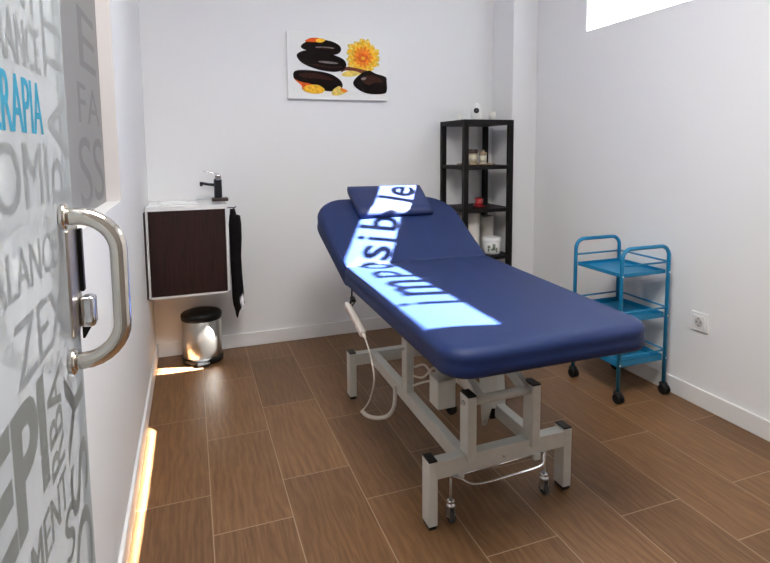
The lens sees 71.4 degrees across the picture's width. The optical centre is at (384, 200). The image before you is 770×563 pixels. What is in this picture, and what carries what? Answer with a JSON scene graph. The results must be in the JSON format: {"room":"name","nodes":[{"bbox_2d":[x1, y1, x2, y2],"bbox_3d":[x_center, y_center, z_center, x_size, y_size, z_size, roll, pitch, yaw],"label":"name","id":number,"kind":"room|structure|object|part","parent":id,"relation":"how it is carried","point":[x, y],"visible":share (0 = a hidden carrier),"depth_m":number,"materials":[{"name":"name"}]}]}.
{"room":"examination room","nodes":[
{"label":"examination room","id":0,"kind":"room"},
{"bbox_2d":[80,0,155,562],"bbox_3d":[-0.760,-0.248,1.165,0.150,2.720,3.950,-2,6,-20],"label":"wall","id":1,"kind":"structure","parent":0,"point":[116,389],"depth_m":1.84,"materials":[{"name":"white paint"}]},
{"bbox_2d":[0,0,131,562],"bbox_3d":[-0.263,0.140,0.296,0.144,2.092,0.809,-2,6,-18],"label":"door","id":2,"kind":"structure","parent":1,"relation":"in","point":[46,515],"depth_m":0.52,"materials":[{"name":"white"}]},
{"bbox_3d":[-0.331,0.100,0.618,0.067,0.187,0.019,-2,6,-20],"label":"pull handle","id":3,"kind":"part","parent":2,"relation":"part of","materials":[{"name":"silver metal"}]},
{"bbox_2d":[59,0,120,230],"bbox_3d":[-0.780,-0.591,1.224,0.120,1.310,1.235,-2,6,-20],"label":"window","id":4,"kind":"structure","parent":1,"relation":"in","point":[86,33],"depth_m":1.64,"materials":[{"name":"grey"}]},
{"bbox_3d":[-0.775,0.059,1.288,0.120,0.004,1.235,-2,6,-20],"label":"sill","id":5,"kind":"part","parent":4,"relation":"part of","materials":[{"name":"white"}]},
{"bbox_2d":[118,344,158,562],"bbox_3d":[-0.673,1.059,1.321,0.012,0.085,3.950,-2,6,-20],"label":"baseboard","id":6,"kind":"structure","parent":1,"relation":"attached to","point":[131,508],"depth_m":1.93,"materials":[{"name":"white"}]},
{"bbox_2d":[138,0,492,343],"bbox_3d":[-0.220,-0.484,3.531,2.788,2.720,0.150,-2,6,-20],"label":"wall","id":7,"kind":"structure","parent":0,"point":[214,72],"depth_m":3.35,"materials":[{"name":"white paint"}]},
{"bbox_2d":[143,199,235,299],"bbox_3d":[-1.068,0.255,2.991,0.468,0.488,0.412,-2,6,-20],"label":"vanity cabinet","id":8,"kind":"object","parent":7,"relation":"attached to","point":[187,248],"visible":1,"depth_m":2.84,"materials":[{"name":"brown laminate"}]},
{"bbox_2d":[145,199,226,211],"bbox_3d":[-1.103,0.022,2.987,0.408,0.023,0.353,-2,6,-20],"label":"basin","id":9,"kind":"object","parent":8,"relation":"in","point":[204,205],"depth_m":2.87,"materials":[{"name":"white ceramic"}]},
{"bbox_2d":[199,171,227,201],"bbox_3d":[-0.979,-0.086,3.062,0.153,0.175,0.070,-2,6,-20],"label":"faucet","id":10,"kind":"object","parent":8,"relation":"on","point":[217,184],"visible":1,"depth_m":3.05,"materials":[{"name":"black"}]},
{"bbox_3d":[-1.010,-0.096,3.050,0.088,0.029,0.030,-2,6,-20],"label":"spout","id":11,"kind":"part","parent":10,"relation":"part of","materials":[{"name":"black metal"}]},
{"bbox_3d":[-0.987,-0.150,3.053,0.100,0.046,0.036,-2,6,-20],"label":"lever","id":12,"kind":"part","parent":10,"relation":"part of","materials":[{"name":"silver metal"}]},
{"bbox_2d":[229,208,243,317],"bbox_3d":[-0.849,0.357,3.067,0.072,0.631,0.120,-2,6,-20],"label":"hanging towel","id":13,"kind":"object","parent":8,"relation":"hanging from","point":[235,230],"visible":1,"depth_m":3.03,"materials":[{"name":"black fabric"}]},
{"bbox_2d":[158,317,391,357],"bbox_3d":[-0.284,0.839,3.546,2.246,0.085,0.012,-2,6,-20],"label":"baseboard","id":14,"kind":"structure","parent":7,"relation":"attached to","point":[174,348],"depth_m":3.41,"materials":[{"name":"white"}]},
{"bbox_2d":[286,31,386,100],"bbox_3d":[-0.293,-0.840,3.373,0.647,0.404,0.029,-2,6,-20],"label":"picture","id":15,"kind":"object","parent":7,"relation":"attached to","point":[320,66],"visible":1,"depth_m":3.35,"materials":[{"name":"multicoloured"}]},
{"bbox_2d":[128,328,769,562],"bbox_3d":[0.491,1.101,1.750,2.788,0.100,4.250,-2,6,-20],"label":"floor","id":16,"kind":"structure","parent":0,"point":[263,453],"depth_m":2.00,"materials":[{"name":"brown wood"}]},
{"bbox_2d":[180,306,223,366],"bbox_3d":[-1.063,0.777,3.112,0.216,0.305,0.218,2,6,23],"label":"pedal bin","id":17,"kind":"object","parent":16,"relation":"on","point":[201,326],"visible":1,"depth_m":3.04,"materials":[{"name":"silver metal"}]},
{"bbox_3d":[-1.063,0.652,3.101,0.228,0.055,0.201,-2,6,-20],"label":"lid","id":18,"kind":"part","parent":17,"relation":"part of","materials":[{"name":"black plastic"}]},
{"bbox_2d":[440,119,513,265],"bbox_3d":[0.609,0.166,3.614,0.358,1.397,0.344,-2,6,-20],"label":"shelf unit","id":19,"kind":"object","parent":16,"relation":"on","point":[464,208],"visible":0.53,"depth_m":3.48,"materials":[{"name":"black paint"}]},
{"bbox_3d":[0.403,0.174,3.706,0.032,1.366,0.032,-2,6,-20],"label":"post","id":20,"kind":"part","parent":19,"relation":"part of","materials":[{"name":"black paint"}]},
{"bbox_2d":[457,114,461,119],"bbox_3d":[0.485,-0.544,3.488,0.038,0.040,0.037,-2,6,-20],"label":"candle","id":21,"kind":"object","parent":19,"relation":"on","point":[459,116],"visible":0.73,"depth_m":3.47,"materials":[{"name":"white wax"}]},
{"bbox_3d":[0.509,0.201,3.414,0.032,1.366,0.032,-2,6,-20],"label":"post","id":22,"kind":"part","parent":19,"relation":"part of","materials":[{"name":"black paint"}]},
{"bbox_2d":[461,213,479,244],"bbox_3d":[0.572,0.208,3.602,0.126,0.277,0.126,-2,6,-20],"label":"paper roll","id":23,"kind":"object","parent":19,"relation":"on","point":[473,218],"visible":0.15,"depth_m":3.54,"materials":[{"name":"beige paper"}]},
{"bbox_2d":[471,103,481,118],"bbox_3d":[0.603,-0.586,3.524,0.068,0.116,0.075,-2,6,-20],"label":"camera","id":24,"kind":"object","parent":19,"relation":"on","point":[476,112],"visible":0.89,"depth_m":3.50,"materials":[{"name":"white plastic"}]},
{"bbox_2d":[457,163,495,164],"bbox_3d":[0.605,-0.245,3.561,0.264,0.010,0.238,-2,6,-20],"label":"wooden tray","id":25,"kind":"object","parent":19,"relation":"on","point":[457,163],"visible":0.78,"depth_m":3.48,"materials":[{"name":"brown wood"}]},
{"bbox_2d":[469,149,477,163],"bbox_3d":[0.577,-0.291,3.530,0.070,0.100,0.069,-2,6,-20],"label":"jar","id":26,"kind":"object","parent":25,"relation":"on","point":[473,153],"visible":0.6,"depth_m":3.50,"materials":[{"name":"brown"}]},
{"bbox_3d":[0.576,-0.327,3.526,0.070,0.028,0.069,-2,6,-20],"label":"lid","id":27,"kind":"part","parent":26,"relation":"part of","materials":[{"name":"brown wood"}]},
{"bbox_2d":[479,150,486,163],"bbox_3d":[0.648,-0.290,3.540,0.051,0.095,0.050,-2,6,-20],"label":"jar","id":28,"kind":"object","parent":25,"relation":"on","point":[482,155],"visible":0.88,"depth_m":3.52,"materials":[{"name":"beige glass"}]},
{"bbox_3d":[0.647,-0.319,3.537,0.051,0.037,0.050,-2,6,-20],"label":"lid","id":29,"kind":"part","parent":28,"relation":"part of","materials":[{"name":"brown wood"}]},
{"bbox_2d":[473,198,484,206],"bbox_3d":[0.622,0.010,3.548,0.056,0.058,0.056,-2,6,-20],"label":"candle holder","id":30,"kind":"object","parent":19,"relation":"on","point":[478,201],"visible":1,"depth_m":3.52,"materials":[{"name":"red glass"}]},
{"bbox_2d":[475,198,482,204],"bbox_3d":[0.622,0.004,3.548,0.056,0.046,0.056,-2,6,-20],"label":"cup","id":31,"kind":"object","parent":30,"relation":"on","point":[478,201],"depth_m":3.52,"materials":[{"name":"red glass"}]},
{"bbox_3d":[0.709,0.160,3.817,0.032,1.366,0.032,-2,6,-20],"label":"post","id":32,"kind":"part","parent":19,"relation":"part of","materials":[{"name":"black paint"}]},
{"bbox_2d":[480,215,493,249],"bbox_3d":[0.707,0.216,3.716,0.088,0.237,0.088,-2,6,-20],"label":"paper towel","id":33,"kind":"object","parent":19,"relation":"on","point":[486,229],"visible":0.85,"depth_m":3.68,"materials":[{"name":"white paper"}]},
{"bbox_2d":[483,236,500,254],"bbox_3d":[0.712,0.294,3.578,0.120,0.109,0.120,-2,6,-20],"label":"tub","id":34,"kind":"object","parent":19,"relation":"on","point":[491,244],"visible":0.98,"depth_m":3.53,"materials":[{"name":"white plastic"}]},
{"bbox_3d":[0.712,0.253,3.574,0.120,0.026,0.120,-2,6,-20],"label":"lid","id":35,"kind":"part","parent":34,"relation":"part of","materials":[{"name":"white plastic"}]},
{"bbox_2d":[488,244,496,251],"bbox_3d":[0.709,0.311,3.528,0.064,0.056,0.011,0,6,4],"label":"print","id":36,"kind":"object","parent":34,"relation":"attached to","point":[491,247],"depth_m":3.53,"materials":[{"name":"grey"}]},
{"bbox_2d":[489,112,495,119],"bbox_3d":[0.715,-0.564,3.571,0.046,0.060,0.046,-2,6,-20],"label":"candle","id":37,"kind":"object","parent":19,"relation":"on","point":[492,115],"visible":0.77,"depth_m":3.55,"materials":[{"name":"white wax"}]},
{"bbox_3d":[0.815,0.188,3.525,0.032,1.366,0.032,-2,6,-20],"label":"post","id":38,"kind":"part","parent":19,"relation":"part of","materials":[{"name":"black paint"}]},
{"bbox_2d":[317,197,645,530],"bbox_3d":[0.253,0.526,2.255,0.785,0.950,1.616,-2,6,-20],"label":"massage table","id":39,"kind":"object","parent":16,"relation":"on","point":[473,315],"visible":0.99,"depth_m":1.85,"materials":[{"name":"blue leather"}]},
{"bbox_3d":[-0.163,0.848,2.635,0.035,0.217,0.054,-2,6,-20],"label":"leg","id":40,"kind":"part","parent":39,"relation":"part of","materials":[{"name":"white metal"}]},
{"bbox_2d":[347,185,432,217],"bbox_3d":[0.032,-0.003,2.872,0.430,0.147,0.230,-2,6,-20],"label":"pillow","id":41,"kind":"object","parent":39,"relation":"on","point":[400,200],"visible":1,"depth_m":2.83,"materials":[{"name":"blue plastic"}]},
{"bbox_2d":[317,197,485,285],"bbox_3d":[0.070,0.172,2.722,0.785,0.333,0.554,-2,6,-20],"label":"backrest cushion","id":42,"kind":"object","parent":39,"relation":"on","point":[351,241],"depth_m":2.62,"materials":[{"name":"blue leather"}]},
{"bbox_3d":[0.145,0.934,1.730,0.032,0.217,0.054,-2,6,-20],"label":"leg","id":43,"kind":"part","parent":39,"relation":"part of","materials":[{"name":"white metal"}]},
{"bbox_3d":[0.219,0.670,2.042,0.078,0.010,0.084,-2,6,-20],"label":"motor lid","id":44,"kind":"part","parent":39,"relation":"part of","materials":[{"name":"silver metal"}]},
{"bbox_3d":[0.216,0.534,2.019,0.026,0.236,0.571,-2,6,-20],"label":"lift arm","id":45,"kind":"part","parent":39,"relation":"part of"},
{"bbox_3d":[0.391,0.646,2.067,0.097,0.455,0.007,-2,6,-20],"label":"gusset plate","id":46,"kind":"part","parent":39,"relation":"part of","materials":[{"name":"white metal"}]},
{"bbox_2d":[344,255,645,378],"bbox_3d":[0.329,0.361,1.983,0.740,0.086,1.084,-2,6,-20],"label":"seat cushion","id":47,"kind":"object","parent":39,"relation":"on","point":[470,316],"depth_m":1.66,"materials":[{"name":"blue leather"}]},
{"bbox_3d":[0.390,0.894,1.784,0.392,0.034,0.056,-3,6,-22],"label":"pedal rod","id":48,"kind":"part","parent":39,"relation":"part of","materials":[{"name":"silver metal"}]},
{"bbox_3d":[0.435,0.611,2.145,0.090,0.413,0.133,-2,6,-20],"label":"actuator arm","id":49,"kind":"part","parent":39,"relation":"part of"},
{"bbox_3d":[0.390,0.526,2.082,0.026,0.236,0.571,-2,6,-20],"label":"lift arm","id":50,"kind":"part","parent":39,"relation":"part of"},
{"bbox_3d":[0.639,0.911,1.929,0.034,0.217,0.054,-2,6,-20],"label":"leg","id":51,"kind":"part","parent":39,"relation":"part of","materials":[{"name":"white metal"}]},
{"bbox_2d":[568,235,670,403],"bbox_3d":[1.191,0.572,2.722,0.326,0.751,0.369,-2,6,-20],"label":"trolley","id":52,"kind":"object","parent":16,"relation":"on","point":[619,267],"visible":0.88,"depth_m":2.65,"materials":[{"name":"blue metal"}]},
{"bbox_3d":[1.134,0.530,2.874,0.305,0.696,0.018,-2,6,-20],"label":"frame","id":53,"kind":"part","parent":52,"relation":"part of","materials":[{"name":"teal paint"}]},
{"bbox_3d":[1.189,0.286,2.700,0.291,0.012,0.329,-2,6,-20],"label":"guard rail","id":54,"kind":"part","parent":52,"relation":"part of","materials":[{"name":"blue metal"}]},
{"bbox_2d":[578,258,670,277],"bbox_3d":[1.187,0.335,2.704,0.294,0.018,0.343,-2,6,-20],"label":"tray","id":55,"kind":"object","parent":52,"relation":"on","point":[608,266],"depth_m":2.68,"materials":[{"name":"blue metal"}]},
{"bbox_3d":[1.191,0.511,2.722,0.291,0.012,0.329,-2,6,-20],"label":"guard rail","id":56,"kind":"part","parent":52,"relation":"part of","materials":[{"name":"blue metal"}]},
{"bbox_2d":[592,296,668,320],"bbox_3d":[1.189,0.550,2.725,0.294,0.026,0.343,-2,6,-20],"label":"tray","id":57,"kind":"object","parent":52,"relation":"on","point":[613,302],"depth_m":2.75,"materials":[{"name":"blue metal"}]},
{"bbox_2d":[599,346,666,366],"bbox_3d":[1.190,0.763,2.745,0.294,0.032,0.343,-2,6,-20],"label":"tray","id":58,"kind":"object","parent":52,"relation":"on","point":[655,356],"depth_m":2.63,"materials":[{"name":"blue metal"}]},
{"bbox_3d":[1.192,0.724,2.743,0.291,0.012,0.329,-2,6,-20],"label":"guard rail","id":59,"kind":"part","parent":52,"relation":"part of","materials":[{"name":"blue metal"}]},
{"bbox_3d":[1.243,0.559,2.574,0.305,0.696,0.018,-2,6,-20],"label":"frame","id":60,"kind":"part","parent":52,"relation":"part of","materials":[{"name":"teal paint"}]},
{"bbox_2d":[491,0,537,274],"bbox_3d":[0.891,-0.512,3.717,0.190,2.720,0.255,-2,6,-20],"label":"wall","id":61,"kind":"structure","parent":0,"point":[515,22],"depth_m":3.63,"materials":[{"name":"white paint"}]},
{"bbox_2d":[533,0,769,420],"bbox_3d":[1.700,-0.355,2.053,0.190,2.720,3.950,-2,6,-20],"label":"wall","id":62,"kind":"structure","parent":0,"point":[653,128],"depth_m":2.62,"materials":[{"name":"white paint"}]},
{"bbox_2d":[587,0,671,30],"bbox_3d":[1.499,-1.135,2.310,0.038,0.436,1.747,-2,6,-20],"label":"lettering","id":63,"kind":"structure","parent":62,"relation":"in","point":[641,5],"depth_m":2.94,"materials":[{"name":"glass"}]},
{"bbox_3d":[1.499,-1.135,2.310,0.038,0.436,1.747,-2,6,-20],"label":"frame","id":64,"kind":"part","parent":63,"relation":"part of","materials":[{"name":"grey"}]},
{"bbox_2d":[622,363,769,441],"bbox_3d":[1.660,0.971,2.027,0.012,0.085,3.695,-2,6,-20],"label":"baseboard","id":65,"kind":"structure","parent":62,"relation":"attached to","point":[751,422],"depth_m":2.47,"materials":[{"name":"white"}]},
{"bbox_2d":[691,310,708,333],"bbox_3d":[1.469,0.565,2.502,0.015,0.090,0.086,-2,6,-20],"label":"wall socket","id":66,"kind":"object","parent":62,"relation":"attached to","point":[699,321],"visible":1,"depth_m":2.49,"materials":[{"name":"white plastic"}]}
]}

